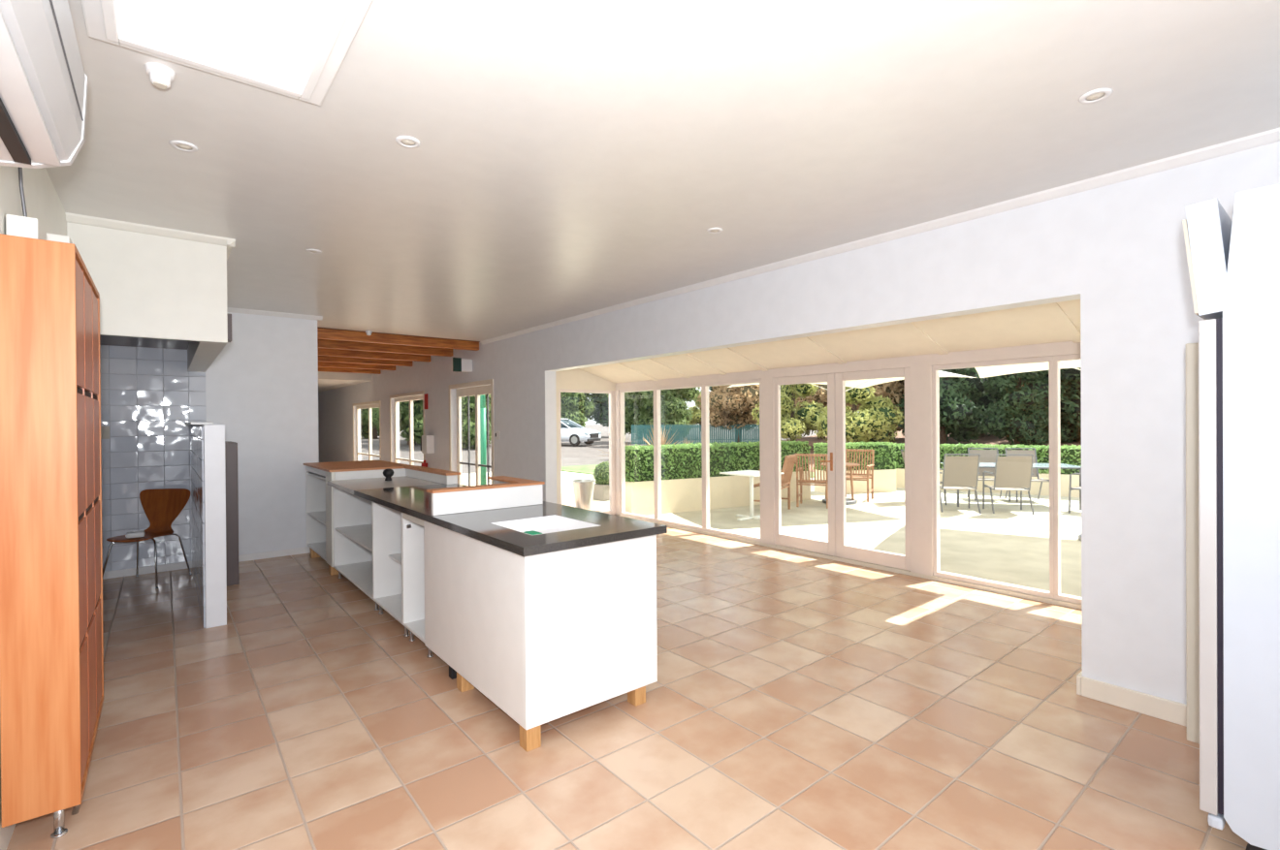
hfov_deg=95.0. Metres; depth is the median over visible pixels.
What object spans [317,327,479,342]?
wall
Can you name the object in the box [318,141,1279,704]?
wall
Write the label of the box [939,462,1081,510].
glass table
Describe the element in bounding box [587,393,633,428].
tree
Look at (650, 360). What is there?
trim
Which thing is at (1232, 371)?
fridge
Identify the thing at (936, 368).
window
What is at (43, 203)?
wall
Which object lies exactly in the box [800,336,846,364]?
trim
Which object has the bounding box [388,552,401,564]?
shelf
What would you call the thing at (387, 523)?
base cabinet
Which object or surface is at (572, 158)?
ceiling
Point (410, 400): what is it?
window
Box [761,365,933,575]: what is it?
door frame
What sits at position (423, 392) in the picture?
trim
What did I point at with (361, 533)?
shelf
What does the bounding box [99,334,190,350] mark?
ceiling
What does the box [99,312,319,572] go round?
wall
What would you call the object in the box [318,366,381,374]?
ceiling beam
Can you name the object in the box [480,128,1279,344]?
trim
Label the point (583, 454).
road
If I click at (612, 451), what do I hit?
window
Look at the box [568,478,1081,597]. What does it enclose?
courtyard
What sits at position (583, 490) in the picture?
planter pot
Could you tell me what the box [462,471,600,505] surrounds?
path
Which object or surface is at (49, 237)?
box
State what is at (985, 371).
market umbrella
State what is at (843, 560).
trim
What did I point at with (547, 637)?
base cabinet
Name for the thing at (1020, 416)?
tree
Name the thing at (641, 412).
tree
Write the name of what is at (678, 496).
garden wall
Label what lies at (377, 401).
trim
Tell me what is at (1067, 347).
trim
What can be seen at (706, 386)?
window
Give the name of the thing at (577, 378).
wall
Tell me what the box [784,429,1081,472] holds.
lawn
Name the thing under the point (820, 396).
tree
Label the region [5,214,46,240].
box
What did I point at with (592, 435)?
grille
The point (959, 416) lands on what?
tree
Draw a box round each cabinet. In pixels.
[0,233,103,838]
[224,441,238,586]
[305,465,404,575]
[333,487,379,611]
[372,502,409,637]
[402,512,433,658]
[423,520,657,752]
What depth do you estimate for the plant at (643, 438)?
23.57 m
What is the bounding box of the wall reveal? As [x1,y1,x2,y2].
[555,371,557,504]
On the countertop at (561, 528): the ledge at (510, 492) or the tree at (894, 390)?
the ledge at (510, 492)
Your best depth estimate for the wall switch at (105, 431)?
5.56 m
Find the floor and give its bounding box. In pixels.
[6,483,1247,849]
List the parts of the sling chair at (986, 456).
backrest, seat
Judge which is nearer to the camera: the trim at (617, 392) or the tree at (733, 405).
the trim at (617, 392)
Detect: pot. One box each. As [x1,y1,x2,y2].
[571,480,595,510]
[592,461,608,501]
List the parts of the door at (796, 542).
handle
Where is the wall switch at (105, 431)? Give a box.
[100,426,109,439]
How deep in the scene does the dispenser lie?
10.41 m
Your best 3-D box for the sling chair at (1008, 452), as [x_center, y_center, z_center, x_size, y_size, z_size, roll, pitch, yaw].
[7.226,0.926,10.944,0.586,0.965,0.635,0,0,13]
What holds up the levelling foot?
on the floor
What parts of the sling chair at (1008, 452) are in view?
backrest, leg, seat, frame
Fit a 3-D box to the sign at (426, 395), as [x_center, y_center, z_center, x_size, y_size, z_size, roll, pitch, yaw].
[-3.911,-0.429,10.725,0.019,0.280,0.140,-1,0,-39]
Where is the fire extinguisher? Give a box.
[421,460,427,467]
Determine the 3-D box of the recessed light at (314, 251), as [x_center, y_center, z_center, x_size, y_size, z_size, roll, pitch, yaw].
[-2.320,-1.234,4.172,0.104,0.010,0.104,-1,0,-39]
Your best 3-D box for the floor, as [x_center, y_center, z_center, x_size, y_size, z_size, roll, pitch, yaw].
[-4.050,1.502,8.304,6.960,0.120,23.200,-1,0,-39]
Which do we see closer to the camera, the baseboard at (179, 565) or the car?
the baseboard at (179, 565)
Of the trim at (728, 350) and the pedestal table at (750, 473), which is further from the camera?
the pedestal table at (750, 473)
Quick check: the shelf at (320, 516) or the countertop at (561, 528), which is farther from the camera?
the shelf at (320, 516)
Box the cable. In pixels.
[17,166,27,217]
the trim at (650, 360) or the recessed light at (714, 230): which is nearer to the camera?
the recessed light at (714, 230)
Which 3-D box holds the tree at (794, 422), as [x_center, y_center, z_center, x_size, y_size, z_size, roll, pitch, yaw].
[5.910,-0.692,23.241,3.058,3.658,2.979,0,0,-19]
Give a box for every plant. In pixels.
[641,421,653,446]
[660,426,684,445]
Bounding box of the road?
[360,424,816,474]
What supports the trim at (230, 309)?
attached to the wall at (263, 385)
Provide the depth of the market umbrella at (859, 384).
11.73 m
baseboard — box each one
[102,561,191,579]
[238,546,309,562]
[1076,671,1186,727]
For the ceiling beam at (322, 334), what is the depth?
8.16 m
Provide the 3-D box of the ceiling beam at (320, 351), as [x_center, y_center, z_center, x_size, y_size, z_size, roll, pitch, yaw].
[-4.965,-1.343,9.632,3.020,0.430,0.110,-1,0,-39]
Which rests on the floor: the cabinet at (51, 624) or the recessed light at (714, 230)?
the cabinet at (51, 624)
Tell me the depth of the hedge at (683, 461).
9.97 m
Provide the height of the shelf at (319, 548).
0.020 m
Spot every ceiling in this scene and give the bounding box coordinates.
[45,0,1279,341]
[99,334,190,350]
[318,380,370,392]
[579,299,1080,383]
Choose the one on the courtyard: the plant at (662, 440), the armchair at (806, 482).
the armchair at (806, 482)
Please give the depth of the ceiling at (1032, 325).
5.34 m
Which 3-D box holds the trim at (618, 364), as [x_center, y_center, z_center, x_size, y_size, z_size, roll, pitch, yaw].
[-0.345,-0.850,7.837,1.560,0.493,0.080,-1,0,-39]
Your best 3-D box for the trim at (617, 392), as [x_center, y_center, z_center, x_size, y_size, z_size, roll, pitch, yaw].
[-0.354,0.433,9.117,0.120,1.960,0.240,-1,0,-39]
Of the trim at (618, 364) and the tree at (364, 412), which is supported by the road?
the tree at (364, 412)
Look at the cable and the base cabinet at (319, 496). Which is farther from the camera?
the base cabinet at (319, 496)
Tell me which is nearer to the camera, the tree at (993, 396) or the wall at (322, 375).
the wall at (322, 375)
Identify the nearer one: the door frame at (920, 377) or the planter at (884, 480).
the door frame at (920, 377)
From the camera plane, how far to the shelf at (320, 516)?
6.35 m
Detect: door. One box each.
[456,384,491,486]
[773,373,835,556]
[834,367,910,571]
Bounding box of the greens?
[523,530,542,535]
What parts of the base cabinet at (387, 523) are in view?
leg, panel, panel, panel, leg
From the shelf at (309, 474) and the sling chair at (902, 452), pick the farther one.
the sling chair at (902, 452)
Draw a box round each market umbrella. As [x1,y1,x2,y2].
[727,370,976,505]
[974,359,1081,541]
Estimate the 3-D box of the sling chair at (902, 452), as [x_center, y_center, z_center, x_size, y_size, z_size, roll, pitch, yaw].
[5.158,0.942,10.694,0.635,0.965,0.586,0,0,11]
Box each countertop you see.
[326,468,439,494]
[353,483,667,556]
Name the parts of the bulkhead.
cornice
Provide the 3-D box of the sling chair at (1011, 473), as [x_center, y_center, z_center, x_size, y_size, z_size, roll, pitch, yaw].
[5.987,0.941,9.529,0.586,0.965,0.635,0,0,15]
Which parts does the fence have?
rail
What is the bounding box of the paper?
[490,514,599,535]
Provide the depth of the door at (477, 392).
9.29 m
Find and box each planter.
[814,469,895,493]
[896,468,1079,497]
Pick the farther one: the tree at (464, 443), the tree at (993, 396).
the tree at (464, 443)
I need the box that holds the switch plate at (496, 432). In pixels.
[495,431,499,439]
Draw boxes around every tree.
[360,408,402,439]
[365,399,423,445]
[461,394,491,448]
[560,392,597,427]
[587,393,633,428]
[606,391,662,437]
[640,387,701,442]
[685,393,701,431]
[697,384,759,443]
[751,384,827,441]
[795,384,860,439]
[813,385,904,443]
[847,380,904,441]
[895,367,991,444]
[972,369,1023,437]
[978,370,1065,447]
[1022,374,1081,444]
[1059,367,1081,437]
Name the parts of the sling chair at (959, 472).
leg, frame, seat, backrest, frame, leg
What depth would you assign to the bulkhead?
3.68 m
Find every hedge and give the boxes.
[624,440,811,482]
[812,441,896,471]
[846,441,1081,475]
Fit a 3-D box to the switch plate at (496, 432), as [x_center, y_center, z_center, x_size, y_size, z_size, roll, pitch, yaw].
[-2.060,0.148,8.459,0.011,0.120,0.130,-1,0,-39]
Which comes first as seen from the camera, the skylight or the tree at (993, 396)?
the skylight
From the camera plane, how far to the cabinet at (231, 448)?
5.31 m
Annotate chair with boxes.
[102,488,191,589]
[900,449,946,505]
[939,453,981,513]
[966,448,1010,501]
[982,453,1034,514]
[1004,448,1049,502]
[1068,473,1081,513]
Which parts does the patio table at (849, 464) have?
leg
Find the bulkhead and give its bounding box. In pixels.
[65,212,235,372]
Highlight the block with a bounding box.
[227,313,231,342]
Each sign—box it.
[424,393,427,409]
[450,357,472,372]
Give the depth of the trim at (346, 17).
1.89 m
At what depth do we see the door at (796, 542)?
6.30 m
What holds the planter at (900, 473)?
on the courtyard
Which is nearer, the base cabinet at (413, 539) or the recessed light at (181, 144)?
the recessed light at (181, 144)
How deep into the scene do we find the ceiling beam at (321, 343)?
9.03 m
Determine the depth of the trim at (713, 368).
7.06 m
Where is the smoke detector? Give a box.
[144,62,175,89]
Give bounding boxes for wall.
[0,165,66,849]
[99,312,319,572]
[184,422,226,628]
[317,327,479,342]
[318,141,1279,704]
[318,371,372,381]
[556,368,615,504]
[625,471,810,515]
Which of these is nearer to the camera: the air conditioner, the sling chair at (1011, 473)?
the air conditioner
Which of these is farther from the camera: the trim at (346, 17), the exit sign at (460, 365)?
the exit sign at (460, 365)
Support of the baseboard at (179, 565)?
attached to the wall at (263, 385)
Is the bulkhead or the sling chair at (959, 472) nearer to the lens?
the bulkhead
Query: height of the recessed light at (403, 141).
0.010 m
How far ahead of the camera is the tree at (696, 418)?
44.70 m
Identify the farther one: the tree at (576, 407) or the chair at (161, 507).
the tree at (576, 407)
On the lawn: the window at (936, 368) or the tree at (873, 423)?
the tree at (873, 423)
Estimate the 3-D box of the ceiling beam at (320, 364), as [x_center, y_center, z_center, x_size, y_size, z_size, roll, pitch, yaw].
[-6.257,-1.341,11.223,3.020,0.430,0.110,-1,0,-39]
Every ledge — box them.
[303,459,460,484]
[426,476,544,515]
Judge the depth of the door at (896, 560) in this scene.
5.90 m
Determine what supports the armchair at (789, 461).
on the courtyard
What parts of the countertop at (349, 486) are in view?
knob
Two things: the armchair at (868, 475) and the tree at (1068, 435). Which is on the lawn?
the tree at (1068, 435)
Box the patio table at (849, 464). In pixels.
[819,462,859,500]
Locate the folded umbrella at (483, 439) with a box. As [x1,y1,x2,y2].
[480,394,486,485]
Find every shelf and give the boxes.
[307,472,325,479]
[307,511,325,525]
[307,542,325,560]
[334,523,372,551]
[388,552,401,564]
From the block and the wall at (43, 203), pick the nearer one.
the wall at (43, 203)
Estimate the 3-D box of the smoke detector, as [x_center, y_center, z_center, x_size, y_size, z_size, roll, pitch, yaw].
[-1.667,-1.206,2.036,0.084,0.056,0.084,-1,0,-39]
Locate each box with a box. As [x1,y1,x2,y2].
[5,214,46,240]
[46,233,72,243]
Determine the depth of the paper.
3.25 m
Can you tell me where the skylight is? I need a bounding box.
[114,0,337,86]
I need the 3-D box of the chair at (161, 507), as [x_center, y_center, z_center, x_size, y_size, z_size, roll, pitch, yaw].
[-4.565,1.039,5.438,0.492,0.838,0.538,0,0,-7]
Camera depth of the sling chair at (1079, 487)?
9.36 m
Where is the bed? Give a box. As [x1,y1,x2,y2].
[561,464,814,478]
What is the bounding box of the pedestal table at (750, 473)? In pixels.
[719,470,784,520]
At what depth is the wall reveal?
7.51 m
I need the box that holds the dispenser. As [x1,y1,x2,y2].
[421,435,434,453]
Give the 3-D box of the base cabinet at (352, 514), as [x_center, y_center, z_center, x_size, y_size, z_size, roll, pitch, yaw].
[-2.183,1.002,5.250,0.746,0.880,1.336,-1,0,-39]
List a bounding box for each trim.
[80,0,372,105]
[227,307,322,320]
[352,400,381,461]
[389,390,425,462]
[448,379,494,484]
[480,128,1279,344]
[614,389,620,515]
[615,341,1080,389]
[615,362,657,381]
[617,514,1081,609]
[645,358,689,378]
[680,353,726,375]
[722,348,767,371]
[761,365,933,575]
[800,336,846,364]
[901,322,948,354]
[1042,302,1080,343]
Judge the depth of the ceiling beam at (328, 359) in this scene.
10.78 m
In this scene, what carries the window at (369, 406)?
in the wall at (1118, 249)
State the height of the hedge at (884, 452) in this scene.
0.635 m
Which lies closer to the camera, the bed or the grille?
the bed
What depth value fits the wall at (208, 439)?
4.23 m
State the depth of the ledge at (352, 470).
5.74 m
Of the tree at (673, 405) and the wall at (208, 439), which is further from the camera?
the tree at (673, 405)
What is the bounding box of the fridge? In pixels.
[1182,183,1279,849]
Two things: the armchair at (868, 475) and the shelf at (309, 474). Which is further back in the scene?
the armchair at (868, 475)
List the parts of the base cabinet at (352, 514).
panel, panel, panel, leg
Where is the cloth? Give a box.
[126,530,145,538]
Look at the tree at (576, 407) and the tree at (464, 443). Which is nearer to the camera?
the tree at (464, 443)
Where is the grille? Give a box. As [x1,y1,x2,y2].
[589,433,598,438]
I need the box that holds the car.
[560,418,601,446]
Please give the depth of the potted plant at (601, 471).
11.30 m
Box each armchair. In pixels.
[753,454,796,510]
[795,453,828,509]
[845,448,874,502]
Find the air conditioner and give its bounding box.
[0,0,88,168]
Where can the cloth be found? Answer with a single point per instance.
(141, 533)
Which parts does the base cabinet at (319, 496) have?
leg, rail, panel, leg, panel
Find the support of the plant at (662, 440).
on the road
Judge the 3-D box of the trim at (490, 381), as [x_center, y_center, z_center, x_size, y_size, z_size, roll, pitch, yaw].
[-2.671,0.379,9.213,0.015,2.100,1.710,-1,0,-39]
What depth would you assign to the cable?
2.27 m
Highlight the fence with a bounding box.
[631,424,759,444]
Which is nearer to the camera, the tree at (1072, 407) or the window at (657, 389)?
the window at (657, 389)
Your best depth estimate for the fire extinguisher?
10.65 m
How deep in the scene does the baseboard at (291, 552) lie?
6.41 m
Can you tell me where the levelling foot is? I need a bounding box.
[448,666,456,679]
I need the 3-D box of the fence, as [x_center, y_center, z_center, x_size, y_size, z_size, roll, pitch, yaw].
[3.225,0.478,30.083,7.428,1.000,0.087,0,0,8]
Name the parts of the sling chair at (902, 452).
arm leg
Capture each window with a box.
[356,403,379,460]
[394,394,423,465]
[559,388,615,514]
[619,387,656,521]
[655,384,703,531]
[703,379,762,542]
[932,355,1054,599]
[1053,353,1081,604]
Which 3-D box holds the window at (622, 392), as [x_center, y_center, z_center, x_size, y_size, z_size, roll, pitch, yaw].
[-0.017,0.420,8.695,0.070,1.915,0.840,-1,0,-39]
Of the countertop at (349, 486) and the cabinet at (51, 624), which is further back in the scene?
the countertop at (349, 486)
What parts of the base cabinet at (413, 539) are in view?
leg, rail, panel, panel, leg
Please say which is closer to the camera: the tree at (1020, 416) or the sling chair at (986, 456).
the sling chair at (986, 456)
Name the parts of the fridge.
door handle, header trim, door, kick plate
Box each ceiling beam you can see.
[317,328,479,351]
[317,339,453,356]
[317,348,430,362]
[318,355,413,366]
[318,361,395,370]
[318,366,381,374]
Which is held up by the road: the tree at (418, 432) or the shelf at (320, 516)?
the tree at (418, 432)
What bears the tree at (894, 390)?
on the lawn
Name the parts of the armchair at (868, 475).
leg, seat, backrest, leg, leg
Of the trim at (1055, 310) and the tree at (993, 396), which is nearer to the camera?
the trim at (1055, 310)
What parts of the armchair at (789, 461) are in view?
leg, backrest, leg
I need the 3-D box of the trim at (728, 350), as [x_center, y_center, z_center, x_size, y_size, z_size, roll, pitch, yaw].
[0.884,-0.852,6.324,1.560,0.493,0.080,-1,0,-39]
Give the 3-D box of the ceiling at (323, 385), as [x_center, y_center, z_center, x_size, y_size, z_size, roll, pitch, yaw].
[-10.180,-1.017,14.375,5.140,0.050,6.050,-1,0,-39]
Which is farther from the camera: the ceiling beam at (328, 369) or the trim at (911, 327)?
the ceiling beam at (328, 369)
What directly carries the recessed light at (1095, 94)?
in the ceiling at (572, 158)
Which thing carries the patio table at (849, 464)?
on the courtyard
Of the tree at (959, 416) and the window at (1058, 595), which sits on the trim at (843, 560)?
the window at (1058, 595)
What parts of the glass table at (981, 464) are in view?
leg, frame, leg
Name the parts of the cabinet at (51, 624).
leg, door, door, door, door, panel, shelf rail, door, shelf rail, door, door, door, panel, door, door, door, door, panel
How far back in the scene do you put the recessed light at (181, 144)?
2.58 m
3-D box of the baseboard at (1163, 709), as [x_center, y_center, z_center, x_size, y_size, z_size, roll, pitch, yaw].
[3.487,1.368,1.768,0.180,0.100,3.550,-1,0,-39]
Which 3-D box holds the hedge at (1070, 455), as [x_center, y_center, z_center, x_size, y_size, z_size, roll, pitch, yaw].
[7.835,0.690,12.053,7.098,0.638,0.852,0,0,34]
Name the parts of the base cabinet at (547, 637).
leg, panel, leg, panel, leg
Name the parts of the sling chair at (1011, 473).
arm leg, frame, leg, seat, backrest, arm leg, frame, leg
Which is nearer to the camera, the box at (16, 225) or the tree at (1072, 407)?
the box at (16, 225)
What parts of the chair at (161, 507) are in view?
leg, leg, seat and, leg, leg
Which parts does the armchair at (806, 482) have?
leg, leg, backrest, seat, leg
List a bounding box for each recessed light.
[169,140,198,152]
[305,249,321,254]
[395,135,420,148]
[706,227,723,233]
[1078,87,1112,103]

